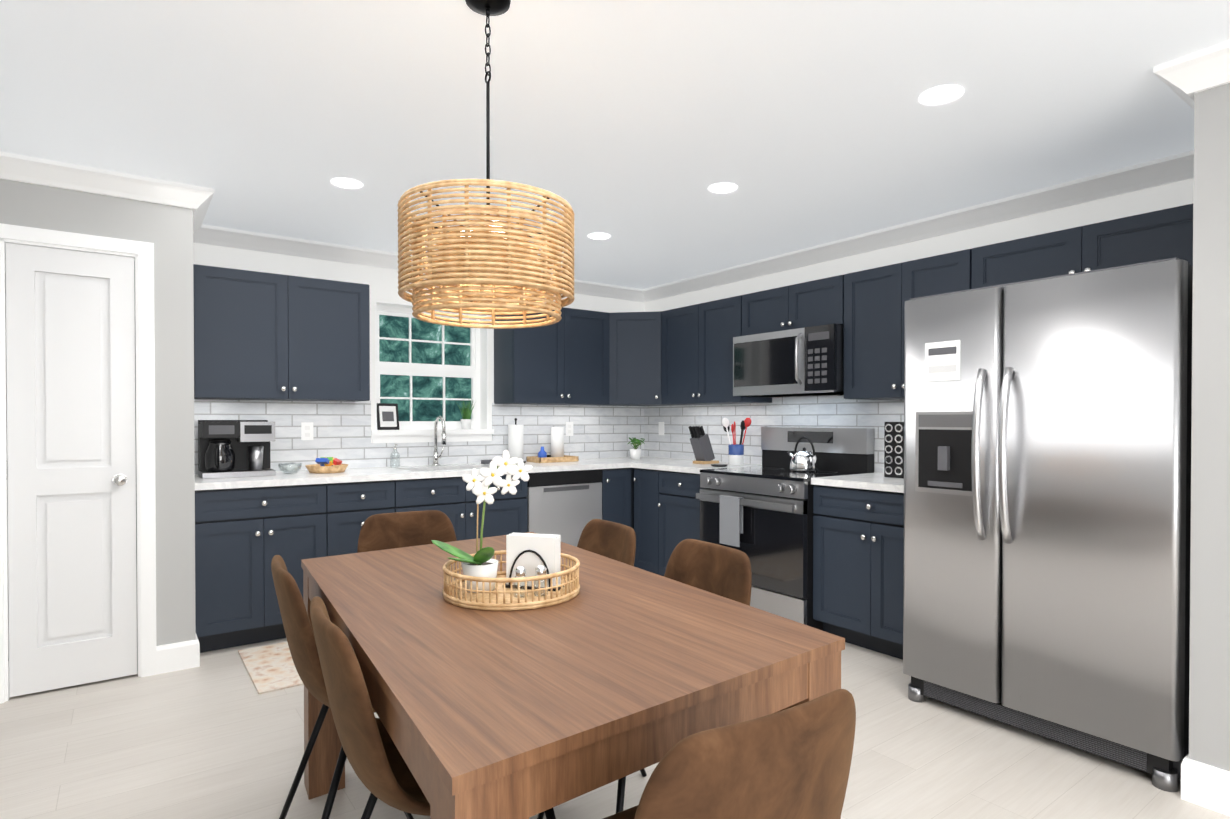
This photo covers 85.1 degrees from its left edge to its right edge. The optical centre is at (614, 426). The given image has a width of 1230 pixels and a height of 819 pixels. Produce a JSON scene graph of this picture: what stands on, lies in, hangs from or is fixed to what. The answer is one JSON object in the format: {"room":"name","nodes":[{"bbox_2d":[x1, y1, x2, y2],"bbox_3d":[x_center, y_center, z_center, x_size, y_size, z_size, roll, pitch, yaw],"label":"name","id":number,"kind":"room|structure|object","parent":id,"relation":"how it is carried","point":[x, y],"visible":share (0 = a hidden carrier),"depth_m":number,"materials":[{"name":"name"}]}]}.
{"room":"kitchen","nodes":[
{"label":"kitchen","id":0,"kind":"room"},
{"bbox_2d":[0,179,195,670],"bbox_3d":[-2.641,0.011,3.432,0.771,2.390,0.740,0,1,-36],"label":"wall","id":1,"kind":"structure","parent":0,"point":[167,230],"depth_m":3.29,"materials":[{"name":"grey paint"}]},
{"bbox_2d":[6,243,136,696],"bbox_3d":[-2.492,0.193,3.075,0.474,2.008,0.102,0,1,-36],"label":"closet door","id":2,"kind":"structure","parent":1,"relation":"in","point":[70,341],"depth_m":3.09,"materials":[{"name":"white wood"}]},
{"bbox_2d":[0,223,156,703],"bbox_3d":[-2.495,0.159,3.091,0.614,2.100,0.185,0,1,-36],"label":"door frame","id":3,"kind":"structure","parent":1,"relation":"attached to","point":[141,253],"depth_m":3.22,"materials":[{"name":"white"}]},
{"bbox_2d":[0,151,213,216],"bbox_3d":[-2.364,-1.134,3.114,0.856,0.095,0.085,0,1,-36],"label":"crown molding","id":4,"kind":"structure","parent":1,"relation":"attached to","point":[13,167],"depth_m":3.10,"materials":[{"name":"white"}]},
{"bbox_2d":[189,635,199,667],"bbox_3d":[-2.174,1.138,3.471,0.016,0.135,0.266,0,1,-36],"label":"baseboard","id":5,"kind":"structure","parent":1,"relation":"attached to","point":[194,645],"depth_m":3.36,"materials":[{"name":"white"}]},
{"bbox_2d":[193,213,211,243],"bbox_3d":[-2.272,-1.139,3.642,0.085,0.095,0.600,0,1,-36],"label":"crown molding","id":6,"kind":"structure","parent":1,"relation":"attached to","point":[200,231],"depth_m":3.95,"materials":[{"name":"white"}]},
{"bbox_2d":[193,243,643,474],"bbox_3d":[-1.513,-0.003,4.841,4.656,2.390,0.200,0,1,-36],"label":"wall","id":7,"kind":"structure","parent":0,"point":[382,283],"depth_m":4.55,"materials":[{"name":"grey paint"}]},
{"bbox_2d":[194,399,641,474],"bbox_3d":[-1.139,0.030,4.985,3.483,0.489,0.008,0,1,-36],"label":"tile backsplash","id":8,"kind":"structure","parent":7,"relation":"attached to","point":[342,431],"depth_m":4.71,"materials":[{"name":"white tile"}]},
{"bbox_2d":[301,422,312,439],"bbox_3d":[-1.997,0.029,4.348,0.072,0.115,0.005,0,1,-36],"label":"electrical outlet plate","id":9,"kind":"object","parent":8,"relation":"attached to","point":[306,430],"depth_m":4.35,"materials":[{"name":"white plastic"}]},
{"bbox_2d":[566,422,572,435],"bbox_3d":[-0.375,0.018,5.535,0.072,0.115,0.005,0,1,-36],"label":"electrical outlet plate","id":10,"kind":"object","parent":8,"relation":"attached to","point":[569,425],"depth_m":5.53,"materials":[{"name":"white plastic"}]},
{"bbox_2d":[193,226,643,301],"bbox_3d":[-1.152,-1.151,4.916,3.399,0.095,0.085,0,1,-36],"label":"crown molding","id":11,"kind":"structure","parent":7,"relation":"attached to","point":[220,236],"depth_m":4.37,"materials":[{"name":"white"}]},
{"bbox_2d":[371,300,493,442],"bbox_3d":[-1.350,-0.382,4.916,0.910,0.985,0.205,0,1,-36],"label":"window","id":12,"kind":"structure","parent":7,"relation":"in","point":[475,371],"depth_m":4.97,"materials":[{"name":"white wood"}]},
{"bbox_2d":[377,403,399,429],"bbox_3d":[-1.608,-0.072,4.739,0.150,0.188,0.051,0,1,-36],"label":"framed picture","id":13,"kind":"object","parent":12,"relation":"on","point":[387,417],"visible":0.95,"depth_m":4.73,"materials":[{"name":"black plastic"}]},
{"bbox_2d":[459,398,474,428],"bbox_3d":[-1.134,-0.101,5.080,0.123,0.237,0.116,0,1,-36],"label":"potted plant","id":14,"kind":"object","parent":12,"relation":"on","point":[466,420],"visible":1,"depth_m":5.06,"materials":[{"name":"green plant"}]},
{"bbox_2d":[193,264,672,405],"bbox_3d":[-0.944,-0.542,4.735,3.453,0.740,0.629,0,1,-36],"label":"upper cabinet","id":15,"kind":"object","parent":7,"relation":"attached to","point":[264,336],"visible":1,"depth_m":4.16,"materials":[{"name":"navy painted wood"},{"name":"satin nickel"}]},
{"bbox_2d":[0,638,1229,818],"bbox_3d":[0.590,1.270,1.980,4.656,0.100,7.320,0,1,-36],"label":"floor","id":16,"kind":"structure","parent":0,"point":[215,735],"depth_m":2.42,"materials":[{"name":"beige wood"}]},
{"bbox_2d":[195,485,330,652],"bbox_3d":[-2.101,0.763,3.908,0.650,0.876,0.619,0,1,-36],"label":"base cabinet","id":17,"kind":"object","parent":16,"relation":"on","point":[247,529],"depth_m":3.63,"materials":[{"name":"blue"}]},
{"bbox_2d":[195,457,694,492],"bbox_3d":[-0.953,0.298,4.732,3.480,0.037,0.633,0,1,-36],"label":"countertop","id":18,"kind":"structure","parent":17,"relation":"on","point":[402,473],"depth_m":4.18,"materials":[{"name":"white stone"}]},
{"bbox_2d":[198,420,275,478],"bbox_3d":[-2.208,0.123,3.913,0.365,0.325,0.317,0,1,-36],"label":"coffee maker","id":19,"kind":"object","parent":18,"relation":"on","point":[232,448],"visible":1,"depth_m":3.85,"materials":[{"name":"black metal"}]},
{"bbox_2d":[278,463,301,473],"bbox_3d":[-1.979,0.253,4.080,0.136,0.062,0.136,0,1,-36],"label":"glass bowl","id":20,"kind":"object","parent":18,"relation":"on","point":[290,468],"visible":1,"depth_m":4.05,"materials":[{"name":"white"}]},
{"bbox_2d":[305,457,348,472],"bbox_3d":[-1.796,0.235,4.177,0.250,0.095,0.250,0,1,-36],"label":"bowl","id":21,"kind":"object","parent":18,"relation":"on","point":[328,465],"visible":1,"depth_m":4.12,"materials":[{"name":"wood"}]},
{"bbox_2d":[390,444,399,467],"bbox_3d":[-1.507,0.197,4.594,0.064,0.164,0.072,0,1,-36],"label":"soap dispenser","id":22,"kind":"object","parent":18,"relation":"on","point":[391,457],"visible":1,"depth_m":4.59,"materials":[{"name":"white"}]},
{"bbox_2d":[432,416,445,465],"bbox_3d":[-1.226,0.099,4.737,0.089,0.356,0.194,0,1,-36],"label":"faucet","id":23,"kind":"object","parent":18,"relation":"on","point":[436,456],"visible":0.96,"depth_m":4.77,"materials":[{"name":"silver metal"}]},
{"bbox_2d":[481,459,492,463],"bbox_3d":[-0.940,0.261,5.014,0.110,0.028,0.060,0,1,-36],"label":"sponge","id":24,"kind":"object","parent":18,"relation":"on","point":[486,461],"visible":0.5,"depth_m":4.98,"materials":[{"name":"grey"}]},
{"bbox_2d":[508,418,525,462],"bbox_3d":[-0.755,0.104,5.098,0.150,0.341,0.150,0,1,-36],"label":"paper towel","id":25,"kind":"object","parent":18,"relation":"on","point":[515,441],"visible":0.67,"depth_m":5.05,"materials":[{"name":"white paper"}]},
{"bbox_2d":[526,427,578,462],"bbox_3d":[-0.490,0.138,5.262,0.350,0.270,0.210,0,1,-36],"label":"tray","id":26,"kind":"object","parent":18,"relation":"on","point":[557,445],"visible":1,"depth_m":5.28,"materials":[{"name":"wood"}]},
{"bbox_2d":[628,438,644,459],"bbox_3d":[0.174,0.179,5.552,0.137,0.181,0.138,0,1,-36],"label":"potted plant","id":27,"kind":"object","parent":18,"relation":"on","point":[635,453],"visible":1,"depth_m":5.52,"materials":[{"name":"white ceramic"}]},
{"bbox_2d":[238,642,303,693],"bbox_3d":[-1.172,1.197,3.769,1.585,0.008,0.690,0,1,-36],"label":"rug","id":28,"kind":"object","parent":16,"relation":"on","point":[271,668],"visible":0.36,"depth_m":3.33,"materials":[{"name":"beige fabric"}]},
{"bbox_2d":[271,555,375,818],"bbox_3d":[-0.697,0.794,1.949,0.533,0.855,0.463,0,1,-31],"label":"chair","id":29,"kind":"object","parent":16,"relation":"on","point":[301,641],"visible":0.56,"depth_m":1.72,"materials":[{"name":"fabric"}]},
{"bbox_2d":[331,481,406,555],"bbox_3d":[-1.680,0.760,4.216,0.512,0.876,0.619,0,1,-36],"label":"base cabinet","id":30,"kind":"object","parent":16,"relation":"on","point":[352,503],"depth_m":3.95,"materials":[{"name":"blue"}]},
{"bbox_2d":[357,510,456,552],"bbox_3d":[-0.749,0.788,2.608,0.461,0.855,0.534,0,1,-32],"label":"chair","id":31,"kind":"object","parent":16,"relation":"on","point":[383,531],"visible":0.19,"depth_m":2.80,"materials":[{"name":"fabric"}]},
{"bbox_2d":[310,596,555,818],"bbox_3d":[-0.380,0.799,1.493,0.533,0.855,0.463,0,1,-31],"label":"chair","id":32,"kind":"object","parent":16,"relation":"on","point":[382,771],"visible":0.54,"depth_m":1.25,"materials":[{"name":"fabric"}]},
{"bbox_2d":[407,473,527,540],"bbox_3d":[-1.153,0.756,4.602,0.915,0.876,0.619,0,1,-36],"label":"base cabinet","id":33,"kind":"object","parent":16,"relation":"on","point":[508,513],"depth_m":4.36,"materials":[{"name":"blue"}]},
{"bbox_2d":[527,469,601,546],"bbox_3d":[-0.511,0.754,5.032,0.621,0.872,0.566,0,1,-36],"label":"dishwasher","id":34,"kind":"object","parent":16,"relation":"on","point":[566,506],"visible":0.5,"depth_m":4.79,"materials":[{"name":"silver metal"}]},
{"bbox_2d":[301,532,844,818],"bbox_3d":[-0.284,0.838,1.870,0.907,0.765,1.742,0,1,-31],"label":"dining table","id":35,"kind":"object","parent":16,"relation":"on","point":[613,670],"visible":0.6,"depth_m":1.31,"materials":[{"name":"brown wood"}]},
{"bbox_2d":[442,550,579,610],"bbox_3d":[-0.283,0.414,1.846,0.374,0.080,0.374,0,1,-36],"label":"rattan tray","id":36,"kind":"object","parent":35,"relation":"on","point":[500,597],"visible":0.69,"depth_m":1.72,"materials":[{"name":"beige wicker"}]},
{"bbox_2d":[431,450,532,592],"bbox_3d":[-0.367,0.254,1.840,0.234,0.384,0.179,0,1,-36],"label":"orchid","id":37,"kind":"object","parent":36,"relation":"on","point":[481,563],"visible":0.98,"depth_m":1.82,"materials":[{"name":"white plant"}]},
{"bbox_2d":[513,565,548,597],"bbox_3d":[-0.223,0.407,1.772,0.093,0.079,0.040,0,1,-14],"label":"pepper shaker","id":38,"kind":"object","parent":36,"relation":"on","point":[520,571],"visible":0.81,"depth_m":1.76,"materials":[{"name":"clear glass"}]},
{"bbox_2d":[505,533,563,590],"bbox_3d":[-0.227,0.373,1.862,0.160,0.145,0.060,0,1,16],"label":"napkin holder","id":39,"kind":"object","parent":36,"relation":"on","point":[530,552],"visible":0.79,"depth_m":1.84,"materials":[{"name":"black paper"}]},
{"bbox_2d":[575,469,633,528],"bbox_3d":[-0.166,0.749,5.324,0.272,0.876,0.619,0,1,-36],"label":"base cabinet","id":40,"kind":"object","parent":16,"relation":"on","point":[617,484],"depth_m":5.09,"materials":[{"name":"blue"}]},
{"bbox_2d":[577,519,646,776],"bbox_3d":[-0.219,0.790,2.398,0.533,0.855,0.463,0,1,-31],"label":"chair","id":41,"kind":"object","parent":16,"relation":"on","point":[612,540],"visible":0.23,"depth_m":2.51,"materials":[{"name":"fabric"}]},
{"bbox_2d":[633,468,648,570],"bbox_3d":[0.498,0.751,5.178,0.618,0.876,0.352,0,1,-36],"label":"base cabinet","id":42,"kind":"object","parent":16,"relation":"on","point":[641,476],"depth_m":5.07,"materials":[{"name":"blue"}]},
{"bbox_2d":[537,539,751,818],"bbox_3d":[0.099,0.794,1.952,0.533,0.855,0.463,0,1,-31],"label":"chair","id":43,"kind":"object","parent":16,"relation":"on","point":[720,570],"visible":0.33,"depth_m":2.05,"materials":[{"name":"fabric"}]},
{"bbox_2d":[649,469,703,575],"bbox_3d":[0.700,0.753,4.902,0.618,0.876,0.572,0,1,-36],"label":"base cabinet","id":44,"kind":"object","parent":16,"relation":"on","point":[674,508],"depth_m":4.81,"materials":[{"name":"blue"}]},
{"bbox_2d":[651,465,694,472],"bbox_3d":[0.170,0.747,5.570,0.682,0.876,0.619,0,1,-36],"label":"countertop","id":45,"kind":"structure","parent":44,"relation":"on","point":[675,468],"depth_m":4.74,"materials":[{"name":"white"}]},
{"bbox_2d":[689,426,718,463],"bbox_3d":[0.659,0.134,5.018,0.223,0.282,0.120,0,1,-36],"label":"knife block","id":46,"kind":"object","parent":44,"relation":"on","point":[701,446],"visible":1,"depth_m":4.98,"materials":[{"name":"grey wood"}]},
{"bbox_2d":[711,464,726,466],"bbox_3d":[0.732,0.272,4.702,0.120,0.012,0.118,0,1,-36],"label":"spoon rest","id":47,"kind":"object","parent":44,"relation":"on","point":[719,465],"visible":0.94,"depth_m":4.67,"materials":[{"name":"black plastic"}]},
{"bbox_2d":[722,418,750,465],"bbox_3d":[0.878,0.105,4.832,0.207,0.344,0.212,0,1,-36],"label":"utensil crock","id":48,"kind":"object","parent":44,"relation":"on","point":[736,453],"visible":1,"depth_m":4.79,"materials":[{"name":"white ceramic"}]},
{"bbox_2d":[603,689,855,818],"bbox_3d":[0.085,0.802,1.108,0.461,0.855,0.534,0,1,-32],"label":"chair","id":49,"kind":"object","parent":16,"relation":"on","point":[793,762],"visible":1,"depth_m":0.87,"materials":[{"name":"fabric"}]},
{"bbox_2d":[696,427,873,630],"bbox_3d":[1.060,0.602,4.283,0.745,1.190,0.843,0,1,-36],"label":"range","id":50,"kind":"object","parent":16,"relation":"on","point":[774,491],"visible":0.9,"depth_m":4.04,"materials":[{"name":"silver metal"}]},
{"bbox_2d":[719,495,742,546],"bbox_3d":[0.718,0.579,4.136,0.036,0.300,0.165,0,1,-36],"label":"towel","id":51,"kind":"object","parent":50,"relation":"hanging from","point":[731,518],"visible":0.95,"depth_m":4.12,"materials":[{"name":"grey fabric"}]},
{"bbox_2d":[788,436,818,471],"bbox_3d":[1.200,0.172,4.299,0.184,0.222,0.223,0,1,-36],"label":"kettle","id":52,"kind":"object","parent":50,"relation":"on","point":[803,460],"visible":1,"depth_m":4.22,"materials":[{"name":"silver metal"}]},
{"bbox_2d":[813,484,903,659],"bbox_3d":[1.588,0.765,3.688,0.618,0.876,0.735,0,1,-36],"label":"base cabinet","id":53,"kind":"object","parent":16,"relation":"on","point":[858,546],"depth_m":3.57,"materials":[{"name":"blue wood"}]},
{"bbox_2d":[811,473,903,491],"bbox_3d":[1.581,0.308,3.678,0.634,0.037,0.735,0,1,-36],"label":"countertop","id":54,"kind":"structure","parent":53,"relation":"on","point":[872,482],"depth_m":3.62,"materials":[{"name":"white stone"}]},
{"bbox_2d":[884,422,903,477],"bbox_3d":[1.620,0.129,3.803,0.128,0.315,0.126,0,1,-36],"label":"spice rack","id":55,"kind":"object","parent":54,"relation":"on","point":[893,449],"visible":0.75,"depth_m":3.77,"materials":[{"name":"black plastic"}]},
{"bbox_2d":[903,257,1192,791],"bbox_3d":[1.912,0.323,2.839,1.036,1.777,0.970,0,1,-36],"label":"refrigerator","id":56,"kind":"object","parent":16,"relation":"on","point":[1047,494],"visible":0.96,"depth_m":2.48,"materials":[{"name":"grey metal"}]},
{"bbox_2d":[1181,754,1229,816],"bbox_3d":[2.718,1.161,1.037,0.038,0.135,2.886,0,1,-36],"label":"baseboard","id":57,"kind":"structure","parent":16,"relation":"on","point":[1204,785],"depth_m":2.14,"materials":[{"name":"white paint"}]},
{"bbox_2d":[1189,83,1229,770],"bbox_3d":[3.192,0.030,1.363,1.170,2.390,2.870,0,1,-36],"label":"wall bump-out","id":58,"kind":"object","parent":16,"relation":"on","point":[1209,707],"visible":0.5,"depth_m":2.14,"materials":[{"name":"grey paint"}]},
{"bbox_2d":[0,0,1229,288],"bbox_3d":[0.590,-1.220,1.956,4.656,0.100,7.320,0,1,-36],"label":"ceiling","id":59,"kind":"structure","parent":0,"point":[634,128],"depth_m":2.46,"materials":[{"name":"white paint"}]},
{"bbox_2d":[331,178,362,188],"bbox_3d":[-1.301,-1.180,3.249,0.144,0.004,0.144,0,1,-36],"label":"recessed light","id":60,"kind":"object","parent":59,"relation":"in","point":[346,183],"visible":1,"depth_m":3.25,"materials":[{"name":"white plastic"}]},
{"bbox_2d":[397,0,574,328],"bbox_3d":[-0.347,-0.732,1.832,0.473,0.873,0.473,0,1,-36],"label":"rattan pendant light","id":61,"kind":"object","parent":59,"relation":"hanging from","point":[494,267],"visible":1,"depth_m":1.66,"materials":[{"name":"beige wicker"}]},
{"bbox_2d":[588,233,610,239],"bbox_3d":[-0.098,-1.189,4.179,0.144,0.004,0.144,0,1,-36],"label":"recessed light","id":62,"kind":"object","parent":59,"relation":"in","point":[599,236],"visible":1,"depth_m":4.18,"materials":[{"name":"white plastic"}]},
{"bbox_2d":[708,183,737,193],"bbox_3d":[0.534,-1.180,3.316,0.144,0.004,0.144,0,1,-36],"label":"recessed light","id":63,"kind":"object","parent":59,"relation":"in","point":[721,188],"visible":1,"depth_m":3.32,"materials":[{"name":"white plastic"}]},
{"bbox_2d":[919,85,963,105],"bbox_3d":[1.153,-1.171,2.369,0.144,0.004,0.144,0,1,-36],"label":"recessed light","id":64,"kind":"object","parent":59,"relation":"in","point":[941,95],"visible":1,"depth_m":2.37,"materials":[{"name":"white"}]},
{"bbox_2d":[1153,41,1229,104],"bbox_3d":[2.661,-1.114,1.017,0.085,0.095,2.955,0,1,-36],"label":"crown molding","id":65,"kind":"structure","parent":59,"relation":"attached to","point":[1186,79],"depth_m":2.12,"materials":[{"name":"white"}]},
{"bbox_2d":[644,178,1193,472],"bbox_3d":[1.540,0.001,4.442,0.200,2.390,4.050,0,1,-36],"label":"wall","id":66,"kind":"structure","parent":0,"point":[1167,196],"depth_m":3.72,"materials":[{"name":"grey paint"}]},
{"bbox_2d":[642,395,903,472],"bbox_3d":[1.164,0.032,4.780,0.008,0.489,3.000,0,1,-36],"label":"tile backsplash","id":67,"kind":"structure","parent":66,"relation":"attached to","point":[823,411],"depth_m":4.95,"materials":[{"name":"white tile"}]},
{"bbox_2d":[659,422,663,434],"bbox_3d":[0.403,0.015,5.809,0.004,0.115,0.072,0,1,-36],"label":"electrical outlet plate","id":68,"kind":"object","parent":67,"relation":"attached to","point":[661,424],"depth_m":5.81,"materials":[{"name":"white plastic"}]},
{"bbox_2d":[644,150,1193,302],"bbox_3d":[1.425,-1.146,4.346,0.085,0.095,4.050,0,1,-36],"label":"crown molding","id":69,"kind":"structure","parent":66,"relation":"attached to","point":[1178,167],"depth_m":3.66,"materials":[{"name":"white paint"}]},
{"bbox_2d":[661,204,1192,404],"bbox_3d":[1.483,-0.535,4.038,0.360,0.740,3.375,0,1,-36],"label":"upper cabinet","id":70,"kind":"object","parent":66,"relation":"attached to","point":[866,308],"visible":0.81,"depth_m":3.80,"materials":[{"name":"blue wood"}]},
{"bbox_2d":[733,324,843,396],"bbox_3d":[1.188,-0.408,4.352,0.462,0.400,0.804,0,1,-36],"label":"microwave","id":71,"kind":"object","parent":70,"relation":"attached to","point":[807,361],"visible":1,"depth_m":4.18,"materials":[{"name":"silver metal"}]},
{"label":"outside","id":72,"kind":"structure","parent":0,"visible":0},
{"bbox_2d":[379,315,470,420],"bbox_3d":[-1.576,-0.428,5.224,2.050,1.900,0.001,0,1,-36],"label":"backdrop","id":73,"kind":"structure","parent":72,"point":[421,353],"depth_m":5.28,"materials":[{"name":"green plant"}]}
]}

